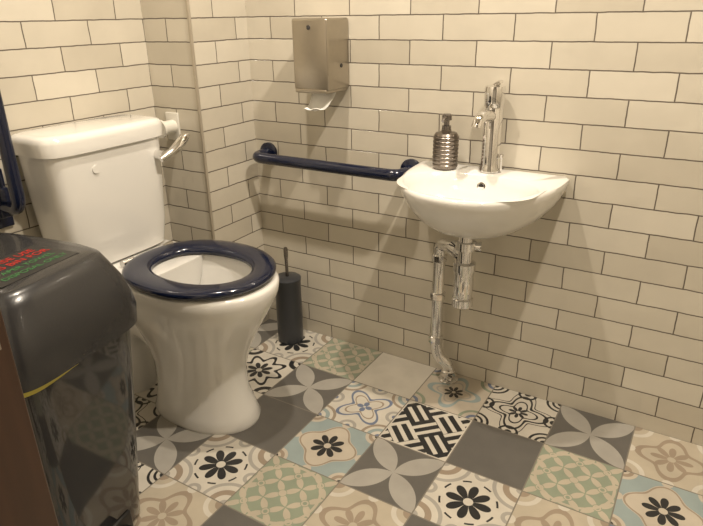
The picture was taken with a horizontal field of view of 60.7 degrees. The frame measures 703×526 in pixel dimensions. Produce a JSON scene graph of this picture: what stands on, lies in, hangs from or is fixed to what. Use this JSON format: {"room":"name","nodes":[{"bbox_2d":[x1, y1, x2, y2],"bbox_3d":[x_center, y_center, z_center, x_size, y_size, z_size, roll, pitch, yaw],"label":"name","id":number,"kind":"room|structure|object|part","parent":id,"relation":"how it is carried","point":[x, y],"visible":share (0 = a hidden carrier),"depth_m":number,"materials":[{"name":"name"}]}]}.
{"room":"public restroom","nodes":[
{"label":"public restroom","id":0,"kind":"room"},
{"bbox_2d":[0,0,172,240],"bbox_3d":[-1.336,-0.427,0.944,0.100,2.400,2.438,12,26,29],"label":"wall","id":1,"kind":"structure","parent":0,"point":[62,61],"depth_m":1.72,"materials":[{"name":"tile"}]},
{"bbox_2d":[0,91,25,228],"bbox_3d":[-0.905,-0.457,1.444,0.145,0.816,0.080,12,26,29],"label":"grab rail","id":2,"kind":"object","parent":1,"relation":"attached to","point":[16,205],"visible":1,"depth_m":1.51,"materials":[{"name":"blue plastic"}]},
{"bbox_3d":[-0.957,-0.167,1.602,0.012,0.160,0.080,12,26,29],"label":"wall plate","id":3,"kind":"part","parent":2,"relation":"part of","materials":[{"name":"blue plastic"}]},
{"bbox_2d":[140,0,268,322],"bbox_3d":[-0.525,-0.881,1.996,0.304,2.400,0.362,12,26,29],"label":"wall boxing","id":4,"kind":"structure","parent":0,"point":[219,27],"depth_m":2.00,"materials":[{"name":"tile"}]},
{"bbox_2d":[159,112,180,139],"bbox_3d":[-0.603,-0.443,1.963,0.059,0.090,0.066,12,26,29],"label":"pipe","id":5,"kind":"object","parent":4,"relation":"attached to","point":[170,127],"visible":0.76,"depth_m":1.96,"materials":[{"name":"white plastic"}]},
{"bbox_2d":[185,0,214,239],"bbox_3d":[-0.489,-0.791,1.780,0.008,2.400,0.009,12,26,29],"label":"trim","id":6,"kind":"structure","parent":4,"relation":"attached to","point":[186,1],"depth_m":1.91,"materials":[{"name":"tile"}]},
{"bbox_2d":[133,319,702,525],"bbox_3d":[-0.115,0.884,0.871,2.554,0.001,2.700,12,26,29],"label":"floor","id":7,"kind":"structure","parent":0,"point":[345,433],"depth_m":1.67,"materials":[{"name":"multicoloured tile"}]},
{"bbox_2d":[0,233,139,525],"bbox_3d":[-0.717,0.316,1.333,0.458,0.710,0.357,8,24,20],"label":"pedal bin","id":8,"kind":"object","parent":7,"relation":"on","point":[69,314],"visible":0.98,"depth_m":1.20,"materials":[{"name":"plastic"}]},
{"bbox_3d":[-0.717,0.072,1.230,0.450,0.176,0.356,8,24,21],"label":"bin lid","id":9,"kind":"part","parent":8,"relation":"part of","materials":[{"name":"plastic"}]},
{"bbox_2d":[11,114,278,434],"bbox_3d":[-0.517,0.046,1.766,0.682,0.868,0.458,12,26,29],"label":"toilet","id":10,"kind":"object","parent":7,"relation":"on","point":[96,183],"visible":0.85,"depth_m":1.70,"materials":[{"name":"white ceramic"}]},
{"bbox_3d":[-0.740,-0.366,1.705,0.204,0.054,0.408,12,26,29],"label":"cistern lid","id":11,"kind":"part","parent":10,"relation":"part of","materials":[{"name":"white ceramic"}]},
{"bbox_3d":[-0.534,-0.352,1.821,0.035,0.072,0.121,12,26,29],"label":"flush lever arm","id":12,"kind":"part","parent":10,"relation":"part of","materials":[{"name":"silver metal"}]},
{"bbox_3d":[-0.426,0.011,1.698,0.444,0.022,0.378,12,26,29],"label":"seat","id":13,"kind":"part","parent":10,"relation":"part of","materials":[{"name":"blue plastic"}]},
{"bbox_2d":[276,247,303,344],"bbox_3d":[-0.234,0.117,2.222,0.100,0.376,0.100,12,26,29],"label":"toilet brush","id":14,"kind":"object","parent":7,"relation":"on","point":[288,297],"visible":0.87,"depth_m":2.20,"materials":[{"name":"plastic"}]},
{"bbox_3d":[-0.236,-0.003,2.171,0.016,0.116,0.016,12,26,29],"label":"handle","id":15,"kind":"part","parent":14,"relation":"part of","materials":[{"name":"metal"}]},
{"bbox_2d":[245,0,702,445],"bbox_3d":[0.678,-0.676,1.460,2.350,2.400,0.100,12,26,29],"label":"wall","id":16,"kind":"structure","parent":0,"point":[594,305],"depth_m":1.74,"materials":[{"name":"tile"}]},
{"bbox_2d":[292,17,348,110],"bbox_3d":[-0.094,-0.609,1.846,0.128,0.269,0.134,12,26,29],"label":"dispenser","id":17,"kind":"object","parent":16,"relation":"attached to","point":[320,45],"visible":1,"depth_m":1.80,"materials":[{"name":"metal"}]},
{"bbox_2d":[253,142,418,180],"bbox_3d":[-0.080,-0.327,1.976,0.637,0.072,0.106,12,26,29],"label":"grab rail","id":18,"kind":"object","parent":16,"relation":"attached to","point":[267,154],"visible":0.8,"depth_m":1.92,"materials":[{"name":"blue plastic"}]},
{"bbox_2d":[397,161,569,238],"bbox_3d":[0.318,-0.144,1.628,0.442,0.154,0.359,12,26,29],"label":"basin","id":19,"kind":"object","parent":16,"relation":"attached to","point":[463,201],"visible":0.97,"depth_m":1.56,"materials":[{"name":"white ceramic"}]},
{"bbox_2d":[432,113,458,169],"bbox_3d":[0.270,-0.348,1.718,0.074,0.155,0.078,12,26,29],"label":"soap dispenser","id":20,"kind":"object","parent":19,"relation":"on","point":[445,141],"visible":1,"depth_m":1.70,"materials":[{"name":"metal"}]},
{"bbox_2d":[429,238,481,384],"bbox_3d":[0.314,0.149,1.860,0.101,0.580,0.197,-4,23,-8],"label":"pipe","id":21,"kind":"object","parent":19,"relation":"attached to","point":[461,249],"visible":0.99,"depth_m":1.84,"materials":[{"name":"silver metal"}]},
{"bbox_2d":[471,80,505,173],"bbox_3d":[0.374,-0.364,1.628,0.071,0.251,0.138,12,26,29],"label":"mixer tap","id":22,"kind":"object","parent":19,"relation":"on","point":[490,119],"visible":1,"depth_m":1.64,"materials":[{"name":"silver metal"}]},
{"bbox_3d":[0.357,-0.388,1.609,0.034,0.046,0.106,16,28,35],"label":"spout","id":23,"kind":"part","parent":22,"relation":"part of","materials":[{"name":"silver metal"}]},
{"bbox_3d":[0.418,-0.279,1.678,0.012,0.053,0.012,12,26,29],"label":"popup rod","id":24,"kind":"part","parent":22,"relation":"part of","materials":[{"name":"silver metal"}]},
{"bbox_3d":[-0.869,-0.321,0.671,1.004,2.400,0.140,12,26,29],"label":"wall","id":25,"kind":"structure","parent":0,"visible":0},
{"bbox_2d":[0,309,58,525],"bbox_3d":[-0.409,-0.059,0.481,0.063,2.050,0.160,12,26,29],"label":"door frame","id":26,"kind":"structure","parent":25,"relation":"attached to","point":[25,497],"depth_m":0.63,"materials":[{"name":"brown wood"}]}
]}

